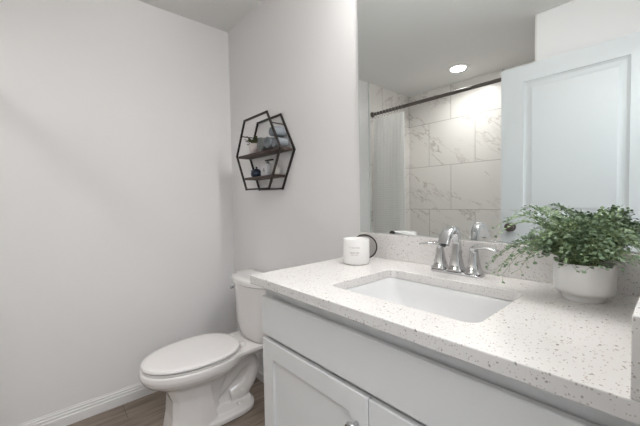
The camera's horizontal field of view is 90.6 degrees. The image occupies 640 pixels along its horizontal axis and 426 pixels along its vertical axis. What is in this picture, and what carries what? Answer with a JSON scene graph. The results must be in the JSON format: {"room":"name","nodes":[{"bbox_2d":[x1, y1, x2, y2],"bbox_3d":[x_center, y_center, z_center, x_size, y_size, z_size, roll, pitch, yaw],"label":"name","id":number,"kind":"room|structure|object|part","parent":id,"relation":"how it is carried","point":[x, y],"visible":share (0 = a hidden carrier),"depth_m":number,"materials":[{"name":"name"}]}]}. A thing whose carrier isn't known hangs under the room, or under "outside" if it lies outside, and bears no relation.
{"room":"bathroom","nodes":[
{"label":"bathroom","id":0,"kind":"room"},
{"bbox_2d":[0,0,236,425],"bbox_3d":[-1.571,-0.056,1.633,2.590,2.440,0.120,-3,3,-41],"label":"wall","id":1,"kind":"structure","parent":0,"point":[117,225],"depth_m":1.83,"materials":[{"name":"white paint"}]},
{"bbox_2d":[16,382,156,425],"bbox_3d":[-1.217,1.105,1.878,1.584,0.089,0.017,-3,3,-41],"label":"baseboard","id":2,"kind":"structure","parent":1,"relation":"attached to","point":[70,415],"depth_m":1.80,"materials":[{"name":"white paint"}]},
{"bbox_2d":[67,377,264,425],"bbox_3d":[-0.339,1.242,0.313,2.590,0.100,3.770,-3,3,-41],"label":"floor","id":3,"kind":"structure","parent":0,"point":[149,410],"depth_m":1.80,"materials":[{"name":"brown wood"}]},
{"bbox_2d":[139,269,266,425],"bbox_3d":[-0.605,0.769,1.790,0.734,0.743,0.414,-3,3,-41],"label":"toilet","id":4,"kind":"object","parent":3,"relation":"on","point":[206,379],"visible":0.98,"depth_m":1.72,"materials":[{"name":"white ceramic"}]},
{"bbox_3d":[-0.694,0.774,1.723,0.488,0.010,0.364,-3,3,-41],"label":"seat","id":5,"kind":"part","parent":4,"relation":"part of","materials":[{"name":"white plastic"}]},
{"bbox_3d":[-0.693,0.754,1.724,0.501,0.018,0.374,-3,3,-41],"label":"seat lid","id":6,"kind":"part","parent":4,"relation":"part of","materials":[{"name":"white plastic"}]},
{"bbox_3d":[-0.412,0.407,1.953,0.201,0.040,0.414,-3,3,-41],"label":"tank lid","id":7,"kind":"part","parent":4,"relation":"part of","materials":[{"name":"white ceramic"}]},
{"bbox_3d":[-0.407,0.596,1.962,0.175,0.334,0.390,-3,3,-41],"label":"tank","id":8,"kind":"part","parent":4,"relation":"part of","materials":[{"name":"white ceramic"}]},
{"bbox_2d":[262,289,638,425],"bbox_3d":[0.296,0.695,0.909,0.566,0.926,0.916,-3,3,-41],"label":"vanity cabinet","id":9,"kind":"object","parent":3,"relation":"on","point":[322,367],"visible":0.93,"depth_m":0.71,"materials":[{"name":"white paint"}]},
{"bbox_3d":[-0.030,0.735,0.914,0.017,0.627,0.457,-3,3,-41],"label":"cabinet door","id":10,"kind":"part","parent":9,"relation":"part of","materials":[{"name":"white paint"}]},
{"bbox_3d":[0.076,0.500,0.742,0.032,0.029,0.029,-3,3,-41],"label":"cabinet knob","id":11,"kind":"part","parent":9,"relation":"part of","materials":[{"name":"silver metal"}]},
{"bbox_3d":[0.266,0.742,0.579,0.017,0.627,0.432,-3,3,-41],"label":"cabinet door","id":12,"kind":"part","parent":9,"relation":"part of","materials":[{"name":"white paint"}]},
{"bbox_2d":[250,257,639,425],"bbox_3d":[0.284,0.218,0.897,0.562,0.028,0.930,-3,3,-41],"label":"countertop","id":13,"kind":"structure","parent":9,"relation":"on","point":[578,352],"depth_m":0.61,"materials":[{"name":"stone"}]},
{"bbox_2d":[343,237,369,264],"bbox_3d":[0.140,0.145,1.224,0.101,0.096,0.101,-3,3,-41],"label":"candle jar","id":14,"kind":"object","parent":13,"relation":"on","point":[356,251],"visible":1,"depth_m":1.18,"materials":[{"name":"white glass"}]},
{"bbox_2d":[356,234,376,257],"bbox_3d":[0.180,0.137,1.291,0.105,0.104,0.026,-1,2,11],"label":"round lid","id":15,"kind":"object","parent":13,"relation":"on","point":[372,242],"visible":0.38,"depth_m":1.28,"materials":[{"name":"black metal"}]},
{"bbox_2d":[345,278,512,322],"bbox_3d":[0.276,0.309,0.865,0.334,0.150,0.456,-3,3,-41],"label":"sink","id":16,"kind":"object","parent":13,"relation":"in","point":[463,306],"visible":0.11,"depth_m":0.98,"materials":[{"name":"white ceramic"}]},
{"bbox_2d":[419,226,498,277],"bbox_3d":[0.419,0.119,1.006,0.131,0.156,0.255,-3,3,-41],"label":"faucet","id":17,"kind":"object","parent":13,"relation":"on","point":[456,266],"visible":1,"depth_m":1.00,"materials":[{"name":"silver metal"}]},
{"bbox_3d":[0.382,0.106,1.085,0.084,0.020,0.022,1,3,40],"label":"lever","id":18,"kind":"part","parent":17,"relation":"part of","materials":[{"name":"silver metal"}]},
{"bbox_3d":[0.406,0.151,1.069,0.047,0.068,0.047,-3,3,-41],"label":"handle","id":19,"kind":"part","parent":17,"relation":"part of","materials":[{"name":"silver metal"}]},
{"bbox_3d":[0.416,0.114,1.002,0.119,0.146,0.049,-3,3,-41],"label":"spout","id":20,"kind":"part","parent":17,"relation":"part of","materials":[{"name":"silver metal"}]},
{"bbox_3d":[0.443,0.191,1.028,0.052,0.010,0.166,-3,3,-41],"label":"plate","id":21,"kind":"part","parent":17,"relation":"part of","materials":[{"name":"silver metal"}]},
{"bbox_3d":[0.480,0.153,0.985,0.047,0.068,0.047,-3,3,-41],"label":"handle","id":22,"kind":"part","parent":17,"relation":"part of","materials":[{"name":"silver metal"}]},
{"bbox_3d":[0.494,0.109,0.958,0.022,0.020,0.084,-2,3,-32],"label":"lever","id":23,"kind":"part","parent":17,"relation":"part of","materials":[{"name":"silver metal"}]},
{"bbox_2d":[485,205,639,303],"bbox_3d":[0.594,0.091,0.769,0.266,0.223,0.330,-3,3,-34],"label":"potted fern","id":24,"kind":"object","parent":13,"relation":"on","point":[584,276],"visible":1,"depth_m":0.71,"materials":[{"name":"green plant"}]},
{"bbox_2d":[630,297,639,400],"bbox_3d":[0.578,0.161,0.547,0.542,0.101,0.019,-3,3,-41],"label":"side splash","id":25,"kind":"object","parent":13,"relation":"on","point":[635,338],"visible":1,"depth_m":0.37,"materials":[{"name":"stone"}]},
{"bbox_2d":[138,0,262,32],"bbox_3d":[-0.387,-1.295,0.217,2.590,0.100,3.770,-3,3,-41],"label":"ceiling","id":26,"kind":"structure","parent":0,"point":[224,15],"depth_m":2.04,"materials":[{"name":"white paint"}]},
{"bbox_2d":[228,0,639,367],"bbox_3d":[0.159,-0.085,1.539,0.120,2.440,2.310,-3,3,-41],"label":"wall","id":27,"kind":"structure","parent":0,"point":[295,59],"depth_m":1.74,"materials":[{"name":"white paint"}]},
{"bbox_2d":[256,364,263,382],"bbox_3d":[-0.209,1.085,1.921,0.017,0.089,1.255,-3,3,-41],"label":"baseboard","id":28,"kind":"structure","parent":27,"relation":"attached to","point":[260,374],"depth_m":2.13,"materials":[{"name":"white paint"}]},
{"bbox_2d":[236,110,295,190],"bbox_3d":[-0.343,-0.360,1.920,0.104,0.446,0.513,-3,3,-41],"label":"shelf","id":29,"kind":"object","parent":27,"relation":"attached to","point":[277,150],"visible":0.98,"depth_m":1.85,"materials":[{"name":"black metal"}]},
{"bbox_2d":[244,136,258,153],"bbox_3d":[-0.407,-0.424,1.984,0.097,0.113,0.125,-3,3,-41],"label":"potted plant","id":30,"kind":"object","parent":29,"relation":"on","point":[253,148],"visible":0.61,"depth_m":1.96,"materials":[{"name":"green plant"}]},
{"bbox_3d":[-0.412,-0.400,1.989,0.068,0.064,0.068,-3,3,-41],"label":"pot","id":31,"kind":"part","parent":30,"relation":"part of","materials":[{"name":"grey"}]},
{"bbox_2d":[251,167,260,176],"bbox_3d":[-0.398,-0.256,1.983,0.101,0.065,0.074,-1,2,12],"label":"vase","id":32,"kind":"object","parent":29,"relation":"on","point":[256,172],"visible":0.82,"depth_m":1.95,"materials":[{"name":"blue ceramic"}]},
{"bbox_2d":[257,137,270,149],"bbox_3d":[-0.325,-0.411,1.897,0.078,0.075,0.070,-3,3,-41],"label":"rolled towel","id":33,"kind":"object","parent":29,"relation":"on","point":[260,144],"visible":0.5,"depth_m":1.87,"materials":[{"name":"grey fabric"}]},
{"bbox_2d":[261,159,273,175],"bbox_3d":[-0.304,-0.270,1.883,0.067,0.096,0.085,-3,3,-41],"label":"pump bottle","id":34,"kind":"object","parent":29,"relation":"on","point":[265,168],"visible":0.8,"depth_m":1.86,"materials":[{"name":"grey"}]},
{"bbox_2d":[264,137,272,147],"bbox_3d":[-0.275,-0.406,1.839,0.080,0.064,0.069,-3,3,-41],"label":"rolled towel","id":35,"kind":"object","parent":29,"relation":"on","point":[268,140],"visible":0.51,"depth_m":1.81,"materials":[{"name":"grey fabric"}]},
{"bbox_2d":[271,163,279,173],"bbox_3d":[-0.258,-0.255,1.834,0.050,0.068,0.050,-3,3,-41],"label":"vase","id":36,"kind":"object","parent":29,"relation":"on","point":[277,171],"visible":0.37,"depth_m":1.82,"materials":[{"name":"grey ceramic"}]},
{"bbox_2d":[272,137,287,147],"bbox_3d":[-0.226,-0.394,1.787,0.076,0.059,0.055,-3,3,-41],"label":"rolled towel","id":37,"kind":"object","parent":29,"relation":"on","point":[283,141],"visible":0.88,"depth_m":1.77,"materials":[{"name":"grey fabric"}]},
{"bbox_2d":[269,126,285,137],"bbox_3d":[-0.244,-0.463,1.802,0.078,0.060,0.056,-3,3,-41],"label":"rolled towel","id":38,"kind":"object","parent":37,"relation":"on","point":[280,131],"visible":0.93,"depth_m":1.79,"materials":[{"name":"grey fabric"}]},
{"bbox_2d":[357,0,639,252],"bbox_3d":[0.481,-0.444,1.056,0.005,1.068,0.928,-3,3,-41],"label":"wall mirror","id":39,"kind":"object","parent":27,"relation":"attached to","point":[472,112],"visible":1,"depth_m":0.98,"materials":[{"name":"white mirror"}]},
{"bbox_2d":[358,232,639,296],"bbox_3d":[0.487,0.142,1.074,0.019,0.101,0.930,-3,3,-41],"label":"backsplash","id":40,"kind":"structure","parent":27,"relation":"attached to","point":[406,248],"depth_m":0.99,"materials":[{"name":"stone"}]},
{"bbox_2d":[553,257,616,303],"bbox_3d":[0.621,0.159,0.747,0.116,0.088,0.116,-3,3,-41],"label":"pot","id":41,"kind":"object","parent":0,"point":[598,284],"depth_m":0.71,"materials":[{"name":"white ceramic"}]}
]}

